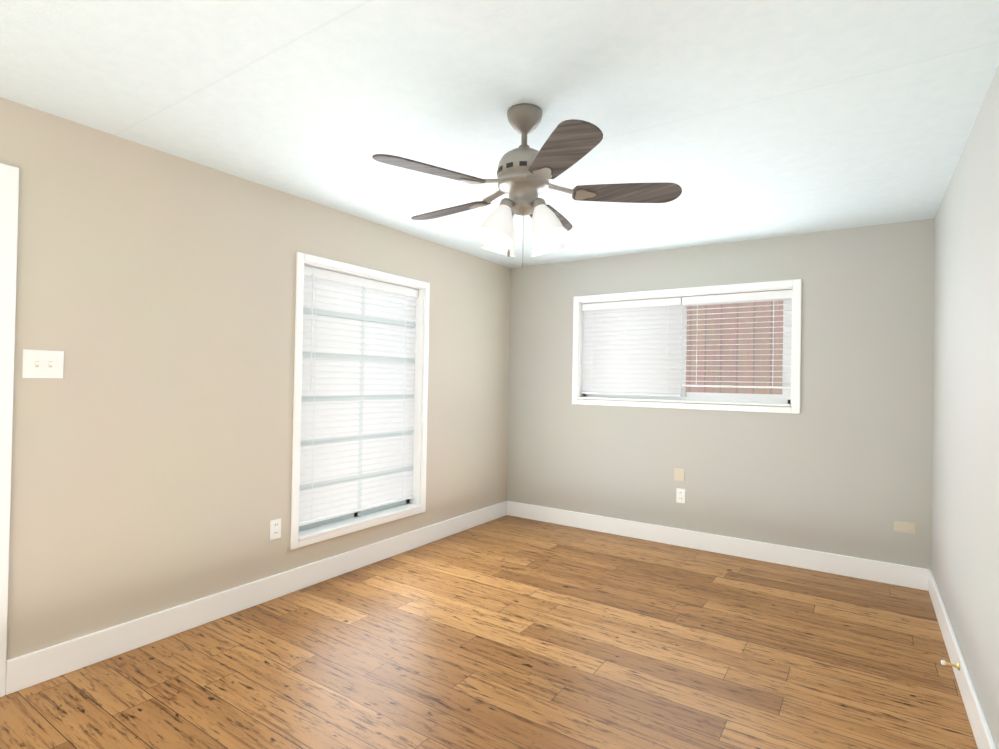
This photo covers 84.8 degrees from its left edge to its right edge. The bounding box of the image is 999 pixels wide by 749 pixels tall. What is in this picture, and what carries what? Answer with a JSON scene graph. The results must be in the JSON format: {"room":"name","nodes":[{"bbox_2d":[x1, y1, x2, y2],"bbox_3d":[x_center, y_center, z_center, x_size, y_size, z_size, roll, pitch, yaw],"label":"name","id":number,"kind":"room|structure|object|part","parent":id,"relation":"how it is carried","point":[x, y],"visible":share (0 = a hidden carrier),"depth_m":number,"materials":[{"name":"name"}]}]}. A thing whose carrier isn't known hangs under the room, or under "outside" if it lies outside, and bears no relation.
{"room":"empty bedroom","nodes":[
{"label":"empty bedroom","id":0,"kind":"room"},
{"bbox_2d":[0,97,510,659],"bbox_3d":[-0.999,0.130,3.909,0.140,2.440,3.999,1,-1,34],"label":"wall","id":1,"kind":"structure","parent":0,"point":[152,442],"depth_m":2.78,"materials":[{"name":"paint"}]},
{"bbox_2d":[0,163,18,696],"bbox_3d":[-2.344,0.221,1.877,0.158,2.170,1.000,1,-1,34],"label":"door","id":2,"kind":"structure","parent":1,"relation":"in","point":[9,186],"depth_m":2.23,"materials":[{"name":"white wood"}]},
{"bbox_2d":[22,349,63,377],"bbox_3d":[-1.948,-0.044,2.341,0.017,0.120,0.140,1,-1,34],"label":"light switch","id":3,"kind":"object","parent":1,"relation":"attached to","point":[43,364],"visible":1,"depth_m":2.34,"materials":[{"name":"white plastic"}]},
{"bbox_2d":[5,501,506,694],"bbox_3d":[-0.975,1.280,3.822,0.016,0.140,3.794,1,-1,34],"label":"baseboard","id":4,"kind":"structure","parent":1,"relation":"attached to","point":[39,666],"depth_m":2.92,"materials":[{"name":"white wood"}]},
{"bbox_2d":[270,518,280,539],"bbox_3d":[-1.339,0.926,3.276,0.010,0.116,0.072,1,-1,34],"label":"electrical outlet","id":5,"kind":"object","parent":1,"relation":"attached to","point":[275,528],"visible":1,"depth_m":3.27,"materials":[{"name":"white plastic"}]},
{"bbox_2d":[298,503,421,539],"bbox_3d":[-0.994,1.032,3.909,0.164,0.018,1.119,1,-1,34],"label":"window sill","id":6,"kind":"structure","parent":1,"relation":"on","point":[332,527],"depth_m":3.82,"materials":[{"name":"white wood"}]},
{"bbox_2d":[290,252,429,549],"bbox_3d":[-0.981,0.169,3.919,0.158,1.834,1.233,1,-1,34],"label":"window","id":7,"kind":"structure","parent":1,"relation":"in","point":[309,258],"depth_m":3.92,"materials":[{"name":"white"}]},
{"bbox_3d":[-1.030,0.166,3.952,0.030,1.714,1.119,1,-1,34],"label":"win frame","id":8,"kind":"part","parent":7,"relation":"part of","materials":[{"name":"silver metal"}]},
{"bbox_3d":[-1.011,0.968,3.922,0.048,0.016,1.107,1,-1,34],"label":"left window blind bottom rail","id":9,"kind":"part","parent":7,"relation":"part of","materials":[{"name":"white plastic"}]},
{"bbox_3d":[-0.939,1.065,3.871,0.018,0.044,1.135,1,-1,34],"label":"left window bottom casing","id":10,"kind":"part","parent":7,"relation":"part of","materials":[{"name":"white wood"}]},
{"bbox_3d":[-0.908,-0.722,3.890,0.018,0.049,1.135,1,-1,34],"label":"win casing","id":11,"kind":"part","parent":7,"relation":"part of","materials":[{"name":"white wood"}]},
{"bbox_2d":[0,515,977,748],"bbox_3d":[-0.101,1.398,2.171,3.583,0.100,5.848,1,-1,34],"label":"floor","id":12,"kind":"structure","parent":0,"point":[508,632],"depth_m":2.55,"materials":[{"name":"brown wood"}]},
{"bbox_2d":[0,0,998,267],"bbox_3d":[-0.058,-1.142,2.197,3.583,0.100,5.848,1,-1,34],"label":"ceiling","id":13,"kind":"structure","parent":0,"point":[738,120],"depth_m":2.15,"materials":[{"name":"paint"}]},
{"bbox_2d":[372,103,681,270],"bbox_3d":[0.074,-0.753,2.300,1.206,0.670,1.230,1,-1,34],"label":"fan","id":14,"kind":"object","parent":13,"relation":"hanging from","point":[525,172],"visible":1,"depth_m":2.19,"materials":[{"name":"brown wood"}]},
{"bbox_3d":[-0.254,-0.760,2.035,0.259,0.037,0.424,1,-1,34],"label":"blade","id":15,"kind":"part","parent":14,"relation":"part of","materials":[{"name":"brown wood"}]},
{"bbox_3d":[-0.227,-0.754,2.536,0.443,0.037,0.155,1,-1,34],"label":"blade","id":16,"kind":"part","parent":14,"relation":"part of","materials":[{"name":"brown wood"}]},
{"bbox_3d":[-0.016,-0.599,2.168,0.147,0.180,0.148,1,-1,34],"label":"lamp shade","id":17,"kind":"part","parent":14,"relation":"part of","materials":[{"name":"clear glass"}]},
{"bbox_3d":[0.000,-0.597,2.376,0.148,0.180,0.147,1,-1,34],"label":"lamp shade","id":18,"kind":"part","parent":14,"relation":"part of","materials":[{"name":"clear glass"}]},
{"bbox_3d":[0.103,-1.004,2.268,0.148,0.168,0.148,1,-1,34],"label":"canopy rod","id":19,"kind":"part","parent":14,"relation":"part of","materials":[{"name":"silver metal"}]},
{"bbox_3d":[0.208,-0.593,2.360,0.147,0.180,0.148,1,-1,34],"label":"lamp shade","id":20,"kind":"part","parent":14,"relation":"part of","materials":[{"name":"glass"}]},
{"bbox_3d":[0.193,-0.596,2.152,0.148,0.180,0.147,1,-1,34],"label":"lamp shade","id":21,"kind":"part","parent":14,"relation":"part of","materials":[{"name":"white glass"}]},
{"bbox_3d":[0.242,-0.745,2.663,0.203,0.037,0.439,1,-1,34],"label":"blade","id":22,"kind":"part","parent":14,"relation":"part of","materials":[{"name":"brown wood"}]},
{"bbox_3d":[0.210,-0.754,1.861,0.376,0.037,0.346,1,-1,34],"label":"blade","id":23,"kind":"part","parent":14,"relation":"part of","materials":[{"name":"brown wood"}]},
{"bbox_3d":[0.520,-0.745,2.247,0.406,0.037,0.301,1,-1,34],"label":"blade","id":24,"kind":"part","parent":14,"relation":"part of","materials":[{"name":"brown wood"}]},
{"bbox_2d":[507,218,934,568],"bbox_3d":[1.562,0.180,4.520,3.443,2.440,0.140,1,-1,34],"label":"wall","id":25,"kind":"structure","parent":0,"point":[862,442],"depth_m":4.09,"materials":[{"name":"paint"}]},
{"bbox_2d":[674,468,684,480],"bbox_3d":[1.471,0.821,4.478,0.085,0.100,0.008,1,-1,34],"label":"electrical outlet plate","id":26,"kind":"object","parent":25,"relation":"attached to","point":[679,474],"visible":1,"depth_m":4.47,"materials":[{"name":"beige plastic"}]},
{"bbox_3d":[1.469,0.821,4.475,0.061,0.076,0.002,1,-1,34],"label":"plate","id":27,"kind":"part","parent":26,"relation":"part of","materials":[{"name":"beige plastic"}]},
{"bbox_2d":[676,488,684,502],"bbox_3d":[1.480,0.991,4.467,0.072,0.116,0.010,1,-1,34],"label":"electrical outlet","id":28,"kind":"object","parent":25,"relation":"attached to","point":[680,495],"visible":1,"depth_m":4.46,"materials":[{"name":"white plastic"}]},
{"bbox_2d":[578,397,790,405],"bbox_3d":[1.469,0.221,4.565,1.712,0.016,0.166,1,-1,34],"label":"window stool","id":29,"kind":"structure","parent":25,"relation":"on","point":[708,402],"depth_m":4.43,"materials":[{"name":"white wood"}]},
{"bbox_2d":[572,279,801,413],"bbox_3d":[1.479,-0.213,4.573,1.840,0.989,0.158,1,-1,34],"label":"window","id":30,"kind":"structure","parent":25,"relation":"in","point":[784,397],"depth_m":4.39,"materials":[{"name":"white wood"}]},
{"bbox_3d":[1.133,0.172,4.793,0.891,0.016,0.048,1,-1,34],"label":"left window blind bottom rail","id":31,"kind":"part","parent":30,"relation":"part of","materials":[{"name":"white plastic"}]},
{"bbox_3d":[1.432,0.257,4.510,1.728,0.047,0.018,1,-1,34],"label":"bottom window casing","id":32,"kind":"part","parent":30,"relation":"part of","materials":[{"name":"white wood"}]},
{"bbox_3d":[1.448,-0.681,4.519,1.728,0.056,0.018,1,-1,34],"label":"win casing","id":33,"kind":"part","parent":30,"relation":"part of","materials":[{"name":"white wood"}]},
{"bbox_3d":[1.849,0.095,4.318,0.801,0.016,0.048,1,-1,34],"label":"right window blind bottom rail","id":34,"kind":"part","parent":30,"relation":"part of","materials":[{"name":"white plastic"}]},
{"bbox_2d":[507,501,928,590],"bbox_3d":[1.440,1.328,4.482,3.303,0.140,0.016,1,-1,34],"label":"baseboard","id":35,"kind":"structure","parent":25,"relation":"attached to","point":[885,572],"depth_m":4.21,"materials":[{"name":"white wood"}]},
{"bbox_2d":[894,521,915,533],"bbox_3d":[2.703,1.020,3.652,0.118,0.072,0.008,1,-1,34],"label":"outlet plate","id":36,"kind":"object","parent":25,"relation":"attached to","point":[904,527],"visible":1,"depth_m":3.65,"materials":[{"name":"beige plastic"}]},
{"bbox_3d":[2.701,1.019,3.649,0.094,0.048,0.002,1,-1,34],"label":"plate","id":37,"kind":"part","parent":36,"relation":"part of","materials":[{"name":"beige plastic"}]},
{"bbox_2d":[931,65,998,748],"bbox_3d":[1.314,0.142,1.171,0.140,2.440,5.708,1,-1,34],"label":"wall","id":38,"kind":"structure","parent":0,"point":[965,514],"depth_m":2.30,"materials":[{"name":"paint"}]},
{"bbox_2d":[941,660,959,669],"bbox_3d":[1.993,1.282,2.419,0.064,0.032,0.032,1,-1,34],"label":"doorstop","id":39,"kind":"object","parent":38,"relation":"attached to","point":[944,662],"visible":1,"depth_m":2.42,"materials":[{"name":"gold metal"}]},
{"bbox_3d":[1.999,1.282,2.415,0.048,0.032,0.032,1,-1,34],"label":"rod","id":40,"kind":"part","parent":39,"relation":"part of","materials":[{"name":"gold metal"}]},
{"bbox_2d":[928,569,996,748],"bbox_3d":[1.268,1.292,1.261,0.016,0.140,5.568,1,-1,34],"label":"baseboard","id":41,"kind":"structure","parent":38,"relation":"attached to","point":[983,737],"depth_m":2.34,"materials":[{"name":"white wood"}]},
{"label":"outside","id":42,"kind":"structure","parent":0,"visible":0},
{"bbox_3d":[2.639,1.172,4.748,7.000,0.100,1.450,1,-1,34],"label":"ground","id":43,"kind":"structure","parent":42,"visible":0},
{"bbox_2d":[686,301,782,394],"bbox_3d":[2.553,-0.430,4.774,4.400,3.100,0.040,1,-1,34],"label":"window blind","id":44,"kind":"object","parent":43,"relation":"on","point":[711,344],"depth_m":5.01,"materials":[{"name":"plastic"}]},
{"bbox_3d":[1.147,-0.623,4.802,0.891,0.040,0.044,1,-1,34],"label":"blind headrail","id":45,"kind":"object","parent":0,"visible":0},
{"bbox_2d":[592,336,592,366],"bbox_3d":[0.844,-0.217,4.963,0.004,0.759,0.002,1,-1,34],"label":"ladder","id":46,"kind":"object","parent":45,"relation":"hanging from","point":[592,351],"visible":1,"depth_m":4.96,"materials":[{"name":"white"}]},
{"bbox_2d":[628,330,628,363],"bbox_3d":[1.125,-0.214,4.775,0.004,0.759,0.002,1,-1,34],"label":"ladder","id":47,"kind":"object","parent":45,"relation":"hanging from","point":[628,346],"visible":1,"depth_m":4.78,"materials":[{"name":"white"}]},
{"bbox_2d":[582,297,680,310],"bbox_3d":[1.131,-0.612,4.777,0.895,0.062,0.010,1,-1,34],"label":"blind valance","id":48,"kind":"object","parent":45,"relation":"attached to","point":[635,303],"visible":0.98,"depth_m":4.75,"materials":[{"name":"white plastic"}]},
{"bbox_2d":[582,303,681,393],"bbox_3d":[1.139,-0.222,4.796,0.891,0.761,0.023,1,-1,34],"label":"left window blind slats","id":49,"kind":"object","parent":45,"relation":"hanging from","point":[651,367],"visible":0.94,"depth_m":4.77,"materials":[{"name":"grey"}]},
{"bbox_3d":[1.861,-0.615,4.326,0.801,0.040,0.044,1,-1,34],"label":"blind headrail","id":50,"kind":"object","parent":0,"visible":0},
{"bbox_2d":[696,304,697,384],"bbox_3d":[1.607,-0.251,4.455,0.004,0.675,0.002,1,-1,34],"label":"ladder","id":51,"kind":"object","parent":50,"relation":"hanging from","point":[696,353],"visible":1,"depth_m":4.45,"materials":[{"name":"white"}]},
{"bbox_2d":[682,298,791,382],"bbox_3d":[1.855,-0.258,4.322,0.801,0.637,0.051,1,-1,34],"label":"right window blind slats","id":52,"kind":"object","parent":50,"relation":"hanging from","point":[736,339],"visible":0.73,"depth_m":4.29,"materials":[{"name":"grey plastic"}]},
{"bbox_2d":[682,290,791,304],"bbox_3d":[1.845,-0.605,4.301,0.805,0.062,0.010,1,-1,34],"label":"blind valance","id":53,"kind":"object","parent":50,"relation":"attached to","point":[766,295],"visible":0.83,"depth_m":4.28,"materials":[{"name":"white plastic"}]},
{"bbox_2d":[772,299,773,386],"bbox_3d":[2.073,-0.246,4.144,0.004,0.675,0.002,1,-1,34],"label":"ladder","id":54,"kind":"object","parent":50,"relation":"hanging from","point":[773,332],"visible":1,"depth_m":4.14,"materials":[{"name":"white fabric"}]},
{"bbox_3d":[-0.983,-0.667,3.938,0.044,0.040,1.107,1,-1,34],"label":"blind headrail","id":55,"kind":"object","parent":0,"visible":0},
{"bbox_2d":[299,275,415,521],"bbox_3d":[-0.996,0.154,3.929,0.023,1.601,1.107,1,-1,34],"label":"left window blind slats","id":56,"kind":"object","parent":55,"relation":"hanging from","point":[343,359],"visible":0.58,"depth_m":3.88,"materials":[{"name":"grey"}]},
{"bbox_2d":[304,265,418,297],"bbox_3d":[-0.959,-0.655,3.922,0.010,0.062,1.111,1,-1,34],"label":"blind valance","id":57,"kind":"object","parent":55,"relation":"attached to","point":[346,279],"visible":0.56,"depth_m":3.86,"materials":[{"name":"white plastic"}]},
{"bbox_2d":[361,287,365,499],"bbox_3d":[-0.975,0.163,3.915,0.002,1.599,0.004,1,-1,34],"label":"ladder","id":58,"kind":"object","parent":55,"relation":"hanging from","point":[363,398],"visible":1,"depth_m":3.92,"materials":[{"name":"white fabric"}]},
{"bbox_2d":[402,296,406,498],"bbox_3d":[-0.741,0.171,4.265,0.002,1.599,0.004,1,-1,34],"label":"ladder","id":59,"kind":"object","parent":55,"relation":"hanging from","point":[404,402],"visible":1,"depth_m":4.26,"materials":[{"name":"white fabric"}]}
]}

